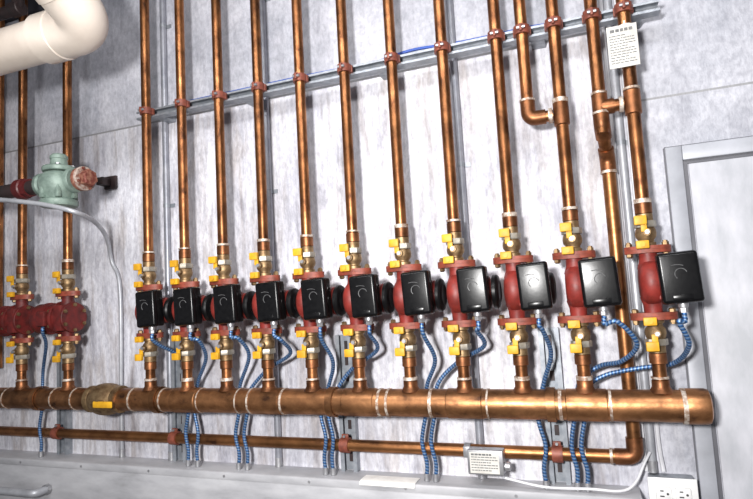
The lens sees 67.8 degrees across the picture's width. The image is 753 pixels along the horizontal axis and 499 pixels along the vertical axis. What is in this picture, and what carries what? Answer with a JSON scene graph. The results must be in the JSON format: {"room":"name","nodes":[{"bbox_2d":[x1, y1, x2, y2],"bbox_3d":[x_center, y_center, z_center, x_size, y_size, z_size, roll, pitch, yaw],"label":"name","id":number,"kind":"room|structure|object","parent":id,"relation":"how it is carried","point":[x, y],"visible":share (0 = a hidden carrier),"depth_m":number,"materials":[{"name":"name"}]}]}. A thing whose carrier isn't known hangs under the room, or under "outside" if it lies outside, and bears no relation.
{"room":"mechanical room","nodes":[
{"label":"mechanical room","id":0,"kind":"room"},
{"bbox_2d":[0,178,36,199],"bbox_3d":[-2.236,-0.122,2.335,2.319,0.072,0.072,-5,-6,20],"label":"pipe","id":1,"kind":"object","parent":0,"point":[19,188],"visible":0.78,"depth_m":1.93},
{"bbox_2d":[31,153,81,209],"bbox_3d":[-1.079,-0.233,1.902,0.160,0.186,0.130,-5,-6,20],"label":"valve","id":2,"kind":"object","parent":1,"relation":"attached to","point":[54,185],"visible":0.87,"depth_m":1.85,"materials":[{"name":"green metal"}]},
{"bbox_2d":[70,166,97,190],"bbox_3d":[-0.972,-0.235,1.862,0.067,0.082,0.082,-5,-6,20],"label":"cap","id":3,"kind":"object","parent":2,"relation":"attached to","point":[82,178],"visible":1,"depth_m":1.84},
{"bbox_2d":[0,0,752,498],"bbox_3d":[-0.306,0.301,1.972,8.000,3.200,0.150,-5,-6,20],"label":"wall","id":4,"kind":"structure","parent":0,"point":[694,70],"depth_m":1.84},
{"bbox_2d":[0,0,4,367],"bbox_3d":[-1.621,-0.346,2.406,0.033,1.688,0.033,-5,-6,20],"label":"copper riser","id":5,"kind":"object","parent":4,"relation":"attached to","point":[2,2],"visible":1,"depth_m":2.40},
{"bbox_2d":[0,198,124,457],"bbox_3d":[-1.163,0.282,1.998,0.587,0.984,0.405,-5,-6,20],"label":"conduit","id":6,"kind":"object","parent":4,"relation":"attached to","point":[96,223],"visible":0.91,"depth_m":2.09,"materials":[{"name":"metal"}]},
{"bbox_2d":[57,344,72,454],"bbox_3d":[-1.231,0.588,2.209,0.055,0.424,0.025,-5,-6,20],"label":"channel","id":7,"kind":"object","parent":4,"relation":"attached to","point":[64,417],"visible":0.33,"depth_m":2.20,"materials":[{"name":"metal"}]},
{"bbox_2d":[28,386,48,410],"bbox_3d":[-1.260,0.563,2.137,0.026,0.089,0.135,-5,-6,20],"label":"hanger","id":8,"kind":"object","parent":7,"relation":"attached to","point":[31,394],"visible":0.48,"depth_m":2.08,"materials":[{"name":"orange metal"}]},
{"bbox_2d":[0,387,86,409],"bbox_3d":[-2.190,0.645,2.461,2.485,0.082,0.082,-5,-6,20],"label":"pipe","id":9,"kind":"object","parent":8,"relation":"attached to","point":[43,398],"visible":0.81,"depth_m":2.07,"materials":[{"name":"orange metal"}]},
{"bbox_2d":[13,363,29,390],"bbox_3d":[-1.367,0.489,2.158,0.060,0.097,0.060,-5,-6,20],"label":"pipe stub","id":10,"kind":"object","parent":9,"relation":"on","point":[21,369],"visible":0.94,"depth_m":2.14,"materials":[{"name":"orange metal"}]},
{"bbox_2d":[6,340,33,363],"bbox_3d":[-1.372,0.396,2.167,0.097,0.090,0.077,-2,-5,-12],"label":"valve","id":11,"kind":"object","parent":10,"relation":"on","point":[21,352],"visible":0.99,"depth_m":2.15,"materials":[{"name":"brown metal"}]},
{"bbox_2d":[0,297,33,340],"bbox_3d":[-1.420,0.272,2.191,0.192,0.165,0.128,-5,-6,20],"label":"pump","id":12,"kind":"object","parent":11,"relation":"on","point":[14,319],"visible":0.96,"depth_m":2.15,"materials":[{"name":"red metal"}]},
{"bbox_2d":[6,274,33,297],"bbox_3d":[-1.386,0.142,2.191,0.097,0.090,0.077,-2,-5,-12],"label":"valve","id":13,"kind":"object","parent":12,"relation":"on","point":[22,282],"visible":1,"depth_m":2.17,"materials":[{"name":"brown metal"}]},
{"bbox_2d":[16,0,27,273],"bbox_3d":[-1.425,-0.558,2.256,0.041,1.317,0.041,-5,-6,20],"label":"copper riser","id":14,"kind":"object","parent":13,"relation":"on","point":[21,268],"visible":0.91,"depth_m":2.23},
{"bbox_2d":[59,363,76,390],"bbox_3d":[-1.141,0.469,2.074,0.060,0.097,0.060,-5,-6,20],"label":"pipe stub","id":15,"kind":"object","parent":9,"relation":"on","point":[68,382],"visible":0.94,"depth_m":2.06,"materials":[{"name":"orange metal"}]},
{"bbox_2d":[52,338,80,363],"bbox_3d":[-1.147,0.376,2.083,0.097,0.090,0.077,-2,-5,-12],"label":"valve","id":16,"kind":"object","parent":15,"relation":"on","point":[67,351],"visible":1,"depth_m":2.06,"materials":[{"name":"brown metal"}]},
{"bbox_2d":[29,293,86,338],"bbox_3d":[-1.194,0.252,2.106,0.192,0.165,0.128,-5,-6,20],"label":"pump","id":17,"kind":"object","parent":16,"relation":"on","point":[64,318],"visible":0.98,"depth_m":2.07,"materials":[{"name":"red metal"}]},
{"bbox_2d":[52,269,80,293],"bbox_3d":[-1.161,0.121,2.106,0.097,0.090,0.077,-2,-5,-12],"label":"valve","id":18,"kind":"object","parent":17,"relation":"on","point":[67,281],"visible":0.99,"depth_m":2.08,"materials":[{"name":"brown metal"}]},
{"bbox_2d":[62,60,73,269],"bbox_3d":[-1.199,-0.578,2.171,0.041,1.317,0.041,-5,-6,20],"label":"copper riser","id":19,"kind":"object","parent":18,"relation":"on","point":[67,261],"visible":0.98,"depth_m":2.14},
{"bbox_2d":[159,0,174,460],"bbox_3d":[-0.781,-0.252,2.099,0.042,2.024,0.025,-5,-6,20],"label":"conduit","id":20,"kind":"object","parent":4,"relation":"attached to","point":[163,38],"visible":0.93,"depth_m":2.09,"materials":[{"name":"metal"}]},
{"bbox_2d":[171,341,189,461],"bbox_3d":[-0.705,0.540,2.013,0.055,0.424,0.025,-5,-6,20],"label":"channel","id":21,"kind":"object","parent":4,"relation":"attached to","point":[178,419],"visible":0.39,"depth_m":2.02,"materials":[{"name":"metal"}]},
{"bbox_2d":[260,0,282,466],"bbox_3d":[-0.370,-0.289,1.945,0.042,2.024,0.025,-5,-6,20],"label":"conduit","id":22,"kind":"object","parent":4,"relation":"attached to","point":[277,418],"visible":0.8,"depth_m":1.93,"materials":[{"name":"metal"}]},
{"bbox_2d":[0,449,641,498],"bbox_3d":[-1.311,0.902,2.173,4.284,0.200,0.105,-5,-6,20],"label":"wireway","id":23,"kind":"object","parent":4,"relation":"attached to","point":[70,476],"visible":1,"depth_m":1.84,"materials":[{"name":"paint"}]},
{"bbox_2d":[0,484,51,497],"bbox_3d":[-2.067,0.965,2.366,1.819,0.038,0.072,-5,-6,20],"label":"conduit","id":24,"kind":"object","parent":23,"relation":"attached to","point":[45,489],"visible":1,"depth_m":2.05,"materials":[{"name":"metal"}]},
{"bbox_2d":[188,332,207,466],"bbox_3d":[-0.588,0.503,1.866,0.060,0.458,0.146,-2,-5,-14],"label":"cable","id":25,"kind":"object","parent":23,"relation":"attached to","point":[197,462],"visible":0.85,"depth_m":1.90,"materials":[{"name":"metal"}]},
{"bbox_2d":[229,331,250,469],"bbox_3d":[-0.434,0.489,1.810,0.066,0.458,0.136,-2,-5,-12],"label":"cable","id":26,"kind":"object","parent":23,"relation":"attached to","point":[238,464],"visible":0.86,"depth_m":1.84,"materials":[{"name":"metal"}]},
{"bbox_2d":[242,329,292,470],"bbox_3d":[-0.342,0.482,1.792,0.081,0.458,0.240,2,-7,-41],"label":"cable","id":27,"kind":"object","parent":23,"relation":"attached to","point":[247,464],"visible":0.72,"depth_m":1.83,"materials":[{"name":"metal"}]},
{"bbox_2d":[318,327,334,475],"bbox_3d":[-0.147,0.464,1.702,0.053,0.458,0.131,-2,-5,-10],"label":"cable","id":28,"kind":"object","parent":23,"relation":"attached to","point":[325,468],"visible":0.85,"depth_m":1.73,"materials":[{"name":"metal"}]},
{"bbox_2d":[326,325,379,475],"bbox_3d":[-0.060,0.457,1.684,0.067,0.458,0.230,2,-7,-41],"label":"cable","id":29,"kind":"object","parent":23,"relation":"attached to","point":[333,469],"visible":0.73,"depth_m":1.72,"materials":[{"name":"metal"}]},
{"bbox_2d":[359,475,419,488],"bbox_3d":[0.039,0.681,1.646,0.170,0.012,0.060,-5,-6,20],"label":"paper sheet","id":30,"kind":"object","parent":23,"relation":"on","point":[370,480],"visible":1,"depth_m":1.63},
{"bbox_2d":[420,323,436,481],"bbox_3d":[0.152,0.436,1.588,0.053,0.458,0.124,-3,-5,-6],"label":"cable","id":31,"kind":"object","parent":23,"relation":"attached to","point":[434,364],"visible":0.87,"depth_m":1.62,"materials":[{"name":"metal"}]},
{"bbox_2d":[429,321,486,482],"bbox_3d":[0.239,0.430,1.571,0.068,0.458,0.218,1,-7,-41],"label":"cable","id":32,"kind":"object","parent":23,"relation":"attached to","point":[482,347],"visible":0.77,"depth_m":1.61,"materials":[{"name":"metal"}]},
{"bbox_2d":[536,319,552,489],"bbox_3d":[0.451,0.409,1.473,0.049,0.458,0.119,-3,-5,3],"label":"cable","id":33,"kind":"object","parent":23,"relation":"attached to","point":[540,327],"visible":0.78,"depth_m":1.50,"materials":[{"name":"metal"}]},
{"bbox_2d":[505,452,650,492],"bbox_3d":[0.527,0.583,1.469,0.377,0.093,0.050,-4,-5,12],"label":"cable","id":34,"kind":"object","parent":23,"relation":"on","point":[648,453],"visible":1,"depth_m":1.45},
{"bbox_2d":[569,316,639,491],"bbox_3d":[0.583,0.398,1.427,0.080,0.458,0.201,-1,-6,-26],"label":"cable","id":35,"kind":"object","parent":23,"relation":"attached to","point":[604,322],"visible":0.75,"depth_m":1.45,"materials":[{"name":"metal"}]},
{"bbox_2d":[579,313,691,491],"bbox_3d":[0.664,0.393,1.424,0.291,0.458,0.096,-8,-7,43],"label":"cable","id":36,"kind":"object","parent":23,"relation":"on","point":[680,321],"visible":0.75,"depth_m":1.45,"materials":[{"name":"metal"}]},
{"bbox_2d":[335,335,360,471],"bbox_3d":[-0.092,0.485,1.783,0.055,0.424,0.025,-5,-6,20],"label":"channel","id":37,"kind":"object","parent":4,"relation":"attached to","point":[347,424],"visible":0.48,"depth_m":1.78,"materials":[{"name":"metal"}]},
{"bbox_2d":[324,387,339,416],"bbox_3d":[-0.121,0.461,1.710,0.026,0.089,0.135,-5,-6,20],"label":"hanger","id":38,"kind":"object","parent":37,"relation":"attached to","point":[328,394],"visible":0.57,"depth_m":1.65,"materials":[{"name":"orange metal"}]},
{"bbox_2d":[114,387,713,424],"bbox_3d":[-0.047,0.452,1.658,1.820,0.086,0.086,-5,-6,20],"label":"pipe","id":39,"kind":"object","parent":38,"relation":"attached to","point":[693,406],"visible":0.91,"depth_m":1.53,"materials":[{"name":"orange metal"}]},
{"bbox_2d":[81,383,128,414],"bbox_3d":[-0.955,0.533,1.988,0.170,0.112,0.131,-5,-6,20],"label":"valve","id":40,"kind":"object","parent":39,"relation":"attached to","point":[99,399],"visible":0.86,"depth_m":1.96,"materials":[{"name":"brown metal"}]},
{"bbox_2d":[142,361,156,390],"bbox_3d":[-0.782,0.437,1.939,0.060,0.097,0.060,-5,-6,20],"label":"pipe stub","id":41,"kind":"object","parent":39,"relation":"on","point":[150,382],"visible":0.94,"depth_m":1.92,"materials":[{"name":"orange metal"}]},
{"bbox_2d":[134,335,163,361],"bbox_3d":[-0.787,0.344,1.948,0.097,0.090,0.077,-2,-5,-12],"label":"valve","id":42,"kind":"object","parent":41,"relation":"on","point":[150,353],"visible":0.89,"depth_m":1.93,"materials":[{"name":"brown metal"}]},
{"bbox_2d":[135,287,174,335],"bbox_3d":[-0.770,0.213,1.936,0.170,0.165,0.144,-5,-6,20],"label":"pump","id":43,"kind":"object","parent":42,"relation":"on","point":[152,310],"visible":0.95,"depth_m":1.87,"materials":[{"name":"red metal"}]},
{"bbox_2d":[133,262,162,287],"bbox_3d":[-0.801,0.089,1.972,0.097,0.090,0.077,-2,-5,-12],"label":"valve","id":44,"kind":"object","parent":43,"relation":"on","point":[148,271],"visible":0.99,"depth_m":1.95,"materials":[{"name":"brown metal"}]},
{"bbox_2d":[139,0,154,261],"bbox_3d":[-0.840,-0.610,2.037,0.041,1.317,0.041,-5,-6,20],"label":"copper riser","id":45,"kind":"object","parent":44,"relation":"on","point":[148,255],"visible":0.89,"depth_m":2.00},
{"bbox_2d":[179,361,194,391],"bbox_3d":[-0.636,0.423,1.885,0.060,0.097,0.060,-5,-6,20],"label":"pipe stub","id":46,"kind":"object","parent":39,"relation":"on","point":[187,380],"visible":0.91,"depth_m":1.87,"materials":[{"name":"orange metal"}]},
{"bbox_2d":[171,333,200,360],"bbox_3d":[-0.641,0.331,1.893,0.097,0.090,0.077,-2,-5,-12],"label":"valve","id":47,"kind":"object","parent":46,"relation":"on","point":[185,351],"visible":0.88,"depth_m":1.87,"materials":[{"name":"brown metal"}]},
{"bbox_2d":[171,284,214,334],"bbox_3d":[-0.624,0.200,1.881,0.170,0.165,0.144,-5,-6,20],"label":"pump","id":48,"kind":"object","parent":47,"relation":"on","point":[190,308],"visible":0.91,"depth_m":1.82,"materials":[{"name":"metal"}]},
{"bbox_2d":[170,258,199,285],"bbox_3d":[-0.655,0.076,1.917,0.097,0.090,0.077,-2,-5,-12],"label":"valve","id":49,"kind":"object","parent":48,"relation":"on","point":[183,267],"visible":0.99,"depth_m":1.89,"materials":[{"name":"brown metal"}]},
{"bbox_2d":[174,0,190,258],"bbox_3d":[-0.693,-0.623,1.982,0.041,1.317,0.041,-5,-6,20],"label":"copper riser","id":50,"kind":"object","parent":49,"relation":"on","point":[184,251],"visible":0.91,"depth_m":1.95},
{"bbox_2d":[218,360,234,391],"bbox_3d":[-0.489,0.410,1.830,0.060,0.097,0.060,-5,-6,20],"label":"pipe stub","id":51,"kind":"object","parent":39,"relation":"on","point":[226,382],"visible":0.91,"depth_m":1.81,"materials":[{"name":"orange metal"}]},
{"bbox_2d":[210,332,239,360],"bbox_3d":[-0.494,0.317,1.838,0.097,0.090,0.077,-2,-5,-12],"label":"valve","id":52,"kind":"object","parent":51,"relation":"on","point":[224,349],"visible":0.92,"depth_m":1.81,"materials":[{"name":"brown metal"}]},
{"bbox_2d":[209,281,256,332],"bbox_3d":[-0.477,0.187,1.826,0.170,0.165,0.144,-5,-6,20],"label":"pump","id":53,"kind":"object","parent":52,"relation":"on","point":[229,306],"visible":0.93,"depth_m":1.76,"materials":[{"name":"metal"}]},
{"bbox_2d":[208,254,238,282],"bbox_3d":[-0.508,0.063,1.862,0.097,0.090,0.077,-2,-5,-12],"label":"valve","id":54,"kind":"object","parent":53,"relation":"on","point":[221,263],"visible":0.99,"depth_m":1.84,"materials":[{"name":"brown metal"}]},
{"bbox_2d":[211,0,229,254],"bbox_3d":[-0.547,-0.636,1.927,0.041,1.317,0.041,-5,-6,20],"label":"copper riser","id":55,"kind":"object","parent":54,"relation":"on","point":[221,196],"visible":0.93,"depth_m":1.89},
{"bbox_2d":[260,359,276,391],"bbox_3d":[-0.343,0.397,1.775,0.060,0.097,0.060,-5,-6,20],"label":"pipe stub","id":56,"kind":"object","parent":39,"relation":"on","point":[268,380],"visible":0.94,"depth_m":1.76,"materials":[{"name":"orange metal"}]},
{"bbox_2d":[251,330,281,359],"bbox_3d":[-0.348,0.304,1.784,0.097,0.090,0.077,-2,-5,-12],"label":"valve","id":57,"kind":"object","parent":56,"relation":"on","point":[266,350],"visible":0.91,"depth_m":1.76,"materials":[{"name":"brown metal"}]},
{"bbox_2d":[250,278,299,331],"bbox_3d":[-0.331,0.173,1.771,0.170,0.165,0.144,-5,-6,20],"label":"pump","id":58,"kind":"object","parent":57,"relation":"on","point":[271,304],"visible":0.95,"depth_m":1.71,"materials":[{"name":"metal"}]},
{"bbox_2d":[249,250,279,279],"bbox_3d":[-0.362,0.050,1.807,0.097,0.090,0.077,-2,-5,-12],"label":"valve","id":59,"kind":"object","parent":58,"relation":"on","point":[262,259],"visible":0.99,"depth_m":1.78,"materials":[{"name":"brown metal"}]},
{"bbox_2d":[250,0,269,250],"bbox_3d":[-0.400,-0.650,1.873,0.041,1.317,0.041,-5,-6,20],"label":"copper riser","id":60,"kind":"object","parent":59,"relation":"on","point":[263,241],"visible":0.91,"depth_m":1.83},
{"bbox_2d":[304,358,320,391],"bbox_3d":[-0.196,0.384,1.720,0.060,0.097,0.060,-5,-6,20],"label":"pipe stub","id":61,"kind":"object","parent":39,"relation":"on","point":[313,382],"visible":0.95,"depth_m":1.71,"materials":[{"name":"orange metal"}]},
{"bbox_2d":[295,328,326,358],"bbox_3d":[-0.202,0.291,1.729,0.097,0.090,0.077,-2,-5,-12],"label":"valve","id":62,"kind":"object","parent":61,"relation":"on","point":[310,349],"visible":0.97,"depth_m":1.71,"materials":[{"name":"brown metal"}]},
{"bbox_2d":[292,274,345,329],"bbox_3d":[-0.184,0.160,1.717,0.170,0.165,0.144,-5,-6,20],"label":"pump","id":63,"kind":"object","parent":62,"relation":"on","point":[316,301],"visible":0.99,"depth_m":1.66,"materials":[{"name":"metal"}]},
{"bbox_2d":[292,246,323,276],"bbox_3d":[-0.215,0.037,1.752,0.097,0.090,0.077,-2,-5,-12],"label":"valve","id":64,"kind":"object","parent":63,"relation":"on","point":[306,256],"visible":0.99,"depth_m":1.73,"materials":[{"name":"brown metal"}]},
{"bbox_2d":[291,0,313,246],"bbox_3d":[-0.254,-0.663,1.818,0.041,1.317,0.041,-5,-6,20],"label":"copper riser","id":65,"kind":"object","parent":64,"relation":"on","point":[306,237],"visible":0.93,"depth_m":1.78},
{"bbox_2d":[352,358,367,392],"bbox_3d":[-0.050,0.371,1.665,0.060,0.097,0.060,-5,-6,20],"label":"pipe stub","id":66,"kind":"object","parent":39,"relation":"on","point":[359,364],"visible":0.93,"depth_m":1.65,"materials":[{"name":"orange metal"}]},
{"bbox_2d":[340,327,374,357],"bbox_3d":[-0.055,0.278,1.674,0.097,0.090,0.077,-2,-5,-12],"label":"valve","id":67,"kind":"object","parent":66,"relation":"on","point":[357,345],"visible":0.96,"depth_m":1.65,"materials":[{"name":"brown metal"}]},
{"bbox_2d":[338,271,394,327],"bbox_3d":[-0.038,0.147,1.662,0.170,0.165,0.144,-5,-6,20],"label":"pump","id":68,"kind":"object","parent":67,"relation":"on","point":[363,295],"visible":0.97,"depth_m":1.60,"materials":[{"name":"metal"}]},
{"bbox_2d":[338,242,370,272],"bbox_3d":[-0.069,0.023,1.698,0.097,0.090,0.077,-2,-5,-12],"label":"valve","id":69,"kind":"object","parent":68,"relation":"on","point":[352,250],"visible":0.98,"depth_m":1.67,"materials":[{"name":"brown metal"}]},
{"bbox_2d":[335,0,359,241],"bbox_3d":[-0.107,-0.676,1.763,0.041,1.317,0.041,-5,-6,20],"label":"copper riser","id":70,"kind":"object","parent":69,"relation":"on","point":[352,235],"visible":0.89,"depth_m":1.72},
{"bbox_2d":[402,357,419,392],"bbox_3d":[0.097,0.358,1.611,0.060,0.097,0.060,-5,-6,20],"label":"pipe stub","id":71,"kind":"object","parent":39,"relation":"on","point":[410,382],"visible":0.93,"depth_m":1.59,"materials":[{"name":"orange metal"}]},
{"bbox_2d":[389,325,425,357],"bbox_3d":[0.091,0.265,1.619,0.097,0.090,0.077,-2,-5,-12],"label":"valve","id":72,"kind":"object","parent":71,"relation":"on","point":[408,346],"visible":0.93,"depth_m":1.59,"materials":[{"name":"brown metal"}]},
{"bbox_2d":[386,267,446,325],"bbox_3d":[0.108,0.134,1.607,0.170,0.165,0.144,-5,-6,20],"label":"pump","id":73,"kind":"object","parent":72,"relation":"on","point":[415,292],"visible":1,"depth_m":1.55,"materials":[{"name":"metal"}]},
{"bbox_2d":[386,237,421,268],"bbox_3d":[0.077,0.010,1.643,0.097,0.090,0.077,-2,-5,-12],"label":"valve","id":74,"kind":"object","parent":73,"relation":"on","point":[401,245],"visible":0.99,"depth_m":1.62,"materials":[{"name":"brown metal"}]},
{"bbox_2d":[382,0,408,237],"bbox_3d":[0.039,-0.689,1.708,0.041,1.317,0.041,-5,-6,20],"label":"copper riser","id":75,"kind":"object","parent":74,"relation":"on","point":[401,226],"visible":0.88,"depth_m":1.67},
{"bbox_2d":[455,356,472,392],"bbox_3d":[0.243,0.344,1.556,0.060,0.097,0.060,-5,-6,20],"label":"pipe stub","id":76,"kind":"object","parent":39,"relation":"on","point":[464,382],"visible":0.94,"depth_m":1.54,"materials":[{"name":"orange metal"}]},
{"bbox_2d":[442,323,475,356],"bbox_3d":[0.238,0.252,1.564,0.097,0.090,0.077,-2,-5,-12],"label":"valve","id":77,"kind":"object","parent":76,"relation":"on","point":[461,347],"visible":0.97,"depth_m":1.54,"materials":[{"name":"brown metal"}]},
{"bbox_2d":[438,263,501,323],"bbox_3d":[0.255,0.121,1.552,0.170,0.165,0.144,-5,-6,20],"label":"pump","id":78,"kind":"object","parent":77,"relation":"on","point":[470,289],"visible":1,"depth_m":1.49,"materials":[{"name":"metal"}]},
{"bbox_2d":[438,232,474,264],"bbox_3d":[0.224,-0.003,1.588,0.097,0.090,0.077,-2,-5,-12],"label":"valve","id":79,"kind":"object","parent":78,"relation":"on","point":[454,240],"visible":0.98,"depth_m":1.56,"materials":[{"name":"brown metal"}]},
{"bbox_2d":[433,0,461,232],"bbox_3d":[0.185,-0.702,1.653,0.041,1.317,0.041,-5,-6,20],"label":"copper riser","id":80,"kind":"object","parent":79,"relation":"on","point":[453,223],"visible":0.91,"depth_m":1.61,"materials":[{"name":"metal"}]},
{"bbox_2d":[513,355,532,392],"bbox_3d":[0.389,0.331,1.501,0.060,0.097,0.060,-5,-6,20],"label":"pipe stub","id":81,"kind":"object","parent":39,"relation":"on","point":[522,379],"visible":0.96,"depth_m":1.49,"materials":[{"name":"orange metal"}]},
{"bbox_2d":[498,321,536,355],"bbox_3d":[0.384,0.238,1.510,0.097,0.090,0.077,-2,-5,-12],"label":"valve","id":82,"kind":"object","parent":81,"relation":"on","point":[519,345],"visible":0.99,"depth_m":1.49,"materials":[{"name":"brown metal"}]},
{"bbox_2d":[493,258,556,321],"bbox_3d":[0.396,0.108,1.499,0.158,0.165,0.144,-5,-6,20],"label":"pump","id":83,"kind":"object","parent":82,"relation":"on","point":[529,285],"visible":1,"depth_m":1.44,"materials":[{"name":"red metal"}]},
{"bbox_2d":[493,226,532,260],"bbox_3d":[0.370,-0.016,1.533,0.097,0.090,0.077,-2,-5,-12],"label":"valve","id":84,"kind":"object","parent":83,"relation":"on","point":[510,236],"visible":0.99,"depth_m":1.51,"materials":[{"name":"brown metal"}]},
{"bbox_2d":[487,0,517,227],"bbox_3d":[0.332,-0.716,1.599,0.041,1.317,0.041,-5,-6,20],"label":"copper riser","id":85,"kind":"object","parent":84,"relation":"on","point":[509,216],"visible":0.89,"depth_m":1.55,"materials":[{"name":"metal"}]},
{"bbox_2d":[574,354,594,393],"bbox_3d":[0.536,0.318,1.446,0.060,0.097,0.060,-5,-6,20],"label":"pipe stub","id":86,"kind":"object","parent":39,"relation":"on","point":[584,379],"visible":0.95,"depth_m":1.43,"materials":[{"name":"orange metal"}]},
{"bbox_2d":[558,318,601,354],"bbox_3d":[0.531,0.225,1.455,0.097,0.090,0.077,-2,-5,-12],"label":"valve","id":87,"kind":"object","parent":86,"relation":"on","point":[581,343],"visible":0.99,"depth_m":1.43,"materials":[{"name":"brown metal"}]},
{"bbox_2d":[552,254,621,319],"bbox_3d":[0.541,0.095,1.445,0.157,0.165,0.144,-5,-6,20],"label":"pump","id":88,"kind":"object","parent":87,"relation":"on","point":[592,282],"visible":1,"depth_m":1.38,"materials":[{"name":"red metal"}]},
{"bbox_2d":[552,220,595,256],"bbox_3d":[0.517,-0.029,1.478,0.097,0.090,0.077,-2,-5,-12],"label":"valve","id":89,"kind":"object","parent":88,"relation":"on","point":[571,232],"visible":1,"depth_m":1.46,"materials":[{"name":"brown metal"}]},
{"bbox_2d":[545,0,578,221],"bbox_3d":[0.478,-0.729,1.544,0.041,1.317,0.041,-5,-6,20],"label":"copper riser","id":90,"kind":"object","parent":89,"relation":"on","point":[561,116],"visible":0.98,"depth_m":1.49,"materials":[{"name":"metal"}]},
{"bbox_2d":[513,0,553,125],"bbox_3d":[0.411,-0.859,1.579,0.085,1.045,0.042,-5,-6,20],"label":"pipe","id":91,"kind":"object","parent":90,"relation":"attached to","point":[530,115],"visible":1,"depth_m":1.54,"materials":[{"name":"orange metal"}]},
{"bbox_2d":[649,353,672,393],"bbox_3d":[0.700,0.303,1.385,0.060,0.097,0.060,-5,-6,20],"label":"pipe stub","id":92,"kind":"object","parent":39,"relation":"on","point":[660,382],"visible":0.95,"depth_m":1.37,"materials":[{"name":"orange metal"}]},
{"bbox_2d":[630,315,677,352],"bbox_3d":[0.695,0.210,1.393,0.097,0.090,0.077,-2,-5,-12],"label":"valve","id":93,"kind":"object","parent":92,"relation":"on","point":[656,341],"visible":0.98,"depth_m":1.37,"materials":[{"name":"brown metal"}]},
{"bbox_2d":[624,248,704,316],"bbox_3d":[0.706,0.080,1.383,0.157,0.165,0.144,-5,-6,20],"label":"pump","id":94,"kind":"object","parent":93,"relation":"on","point":[669,277],"visible":1,"depth_m":1.32,"materials":[{"name":"metal"}]},
{"bbox_2d":[624,213,670,251],"bbox_3d":[0.681,-0.044,1.417,0.097,0.090,0.077,-2,-5,-12],"label":"valve","id":95,"kind":"object","parent":94,"relation":"on","point":[644,224],"visible":0.98,"depth_m":1.39,"materials":[{"name":"brown metal"}]},
{"bbox_2d":[615,0,652,214],"bbox_3d":[0.642,-0.743,1.482,0.041,1.317,0.041,-5,-6,20],"label":"copper riser","id":96,"kind":"object","parent":95,"relation":"on","point":[642,202],"visible":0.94,"depth_m":1.43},
{"bbox_2d":[606,20,639,69],"bbox_3d":[0.643,-0.529,1.464,0.072,0.122,0.043,-5,-6,20],"label":"tag","id":97,"kind":"object","parent":96,"relation":"attached to","point":[622,40],"visible":1,"depth_m":1.44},
{"bbox_2d":[136,0,659,123],"bbox_3d":[-0.057,-0.562,1.806,1.738,0.030,0.098,-5,-6,20],"label":"channel","id":98,"kind":"object","parent":4,"relation":"attached to","point":[168,113],"visible":0.73,"depth_m":1.71,"materials":[{"name":"metal"}]},
{"bbox_2d":[445,0,486,479],"bbox_3d":[0.259,-0.346,1.709,0.042,2.024,0.025,-5,-6,20],"label":"conduit","id":99,"kind":"object","parent":4,"relation":"attached to","point":[460,164],"visible":0.83,"depth_m":1.69,"materials":[{"name":"metal"}]},
{"bbox_2d":[538,327,571,484],"bbox_3d":[0.497,0.432,1.563,0.055,0.424,0.025,-5,-6,20],"label":"channel","id":100,"kind":"object","parent":4,"relation":"attached to","point":[555,431],"visible":0.46,"depth_m":1.56,"materials":[{"name":"metal"}]},
{"bbox_2d":[599,0,647,470],"bbox_3d":[0.655,-0.403,1.566,0.014,1.980,0.016,-5,-6,20],"label":"cable","id":101,"kind":"object","parent":4,"relation":"attached to","point":[603,30],"visible":0.56,"depth_m":1.54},
{"bbox_2d":[603,0,657,472],"bbox_3d":[0.678,-0.404,1.554,0.041,1.983,0.024,-5,-6,20],"label":"conduit","id":102,"kind":"object","parent":4,"relation":"attached to","point":[621,142],"visible":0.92,"depth_m":1.51,"materials":[{"name":"metal"}]},
{"bbox_2d":[613,0,665,471],"bbox_3d":[0.692,-0.406,1.553,0.013,1.980,0.019,0,-6,-27],"label":"cable","id":103,"kind":"object","parent":102,"relation":"attached to","point":[656,424],"visible":0.2,"depth_m":1.48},
{"bbox_2d":[647,473,698,498],"bbox_3d":[0.756,0.617,1.433,0.112,0.076,0.058,-5,-6,20],"label":"outlet box","id":104,"kind":"object","parent":4,"relation":"attached to","point":[660,485],"visible":1,"depth_m":1.41,"materials":[{"name":"white plastic"}]},
{"bbox_2d":[655,486,691,498],"bbox_3d":[0.747,0.615,1.408,0.080,0.034,0.005,-5,-6,20],"label":"receptacle","id":105,"kind":"object","parent":104,"relation":"attached to","point":[661,492],"depth_m":1.41,"materials":[{"name":"white plastic"}]},
{"bbox_2d":[663,136,752,498],"bbox_3d":[1.299,0.708,1.200,1.033,2.073,0.094,-5,-6,20],"label":"door","id":106,"kind":"structure","parent":4,"relation":"in","point":[720,171],"depth_m":1.44,"materials":[{"name":"paint"}]},
{"bbox_3d":[-1.098,-1.472,0.283,8.000,0.100,3.800,-5,-6,20],"label":"ceiling","id":107,"kind":"structure","parent":0,"visible":0},
{"bbox_2d":[0,0,27,20],"bbox_3d":[-2.421,-0.970,2.553,2.262,0.332,0.055,-5,-6,20],"label":"pipe","id":108,"kind":"object","parent":107,"relation":"attached to","point":[15,8],"visible":1,"depth_m":2.15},
{"bbox_2d":[0,0,108,75],"bbox_3d":[-2.326,-0.869,1.822,2.931,0.721,0.973,-5,-6,20],"label":"drain pipe","id":109,"kind":"object","parent":107,"relation":"hanging from","point":[66,30],"visible":1,"depth_m":1.68,"materials":[{"name":"beige plastic"}]},
{"bbox_2d":[0,0,643,464],"bbox_3d":[-1.375,-0.238,2.252,4.300,1.959,0.114,-5,-6,20],"label":"pipe","id":110,"kind":"object","parent":107,"relation":"hanging from","point":[602,106],"visible":0.92,"depth_m":1.50,"materials":[{"name":"orange metal"}]},
{"bbox_2d":[463,442,511,475],"bbox_3d":[0.310,0.584,1.568,0.134,0.070,0.082,-5,-6,20],"label":"junction box","id":111,"kind":"object","parent":110,"relation":"attached to","point":[481,460],"visible":1,"depth_m":1.53,"materials":[{"name":"metal"}]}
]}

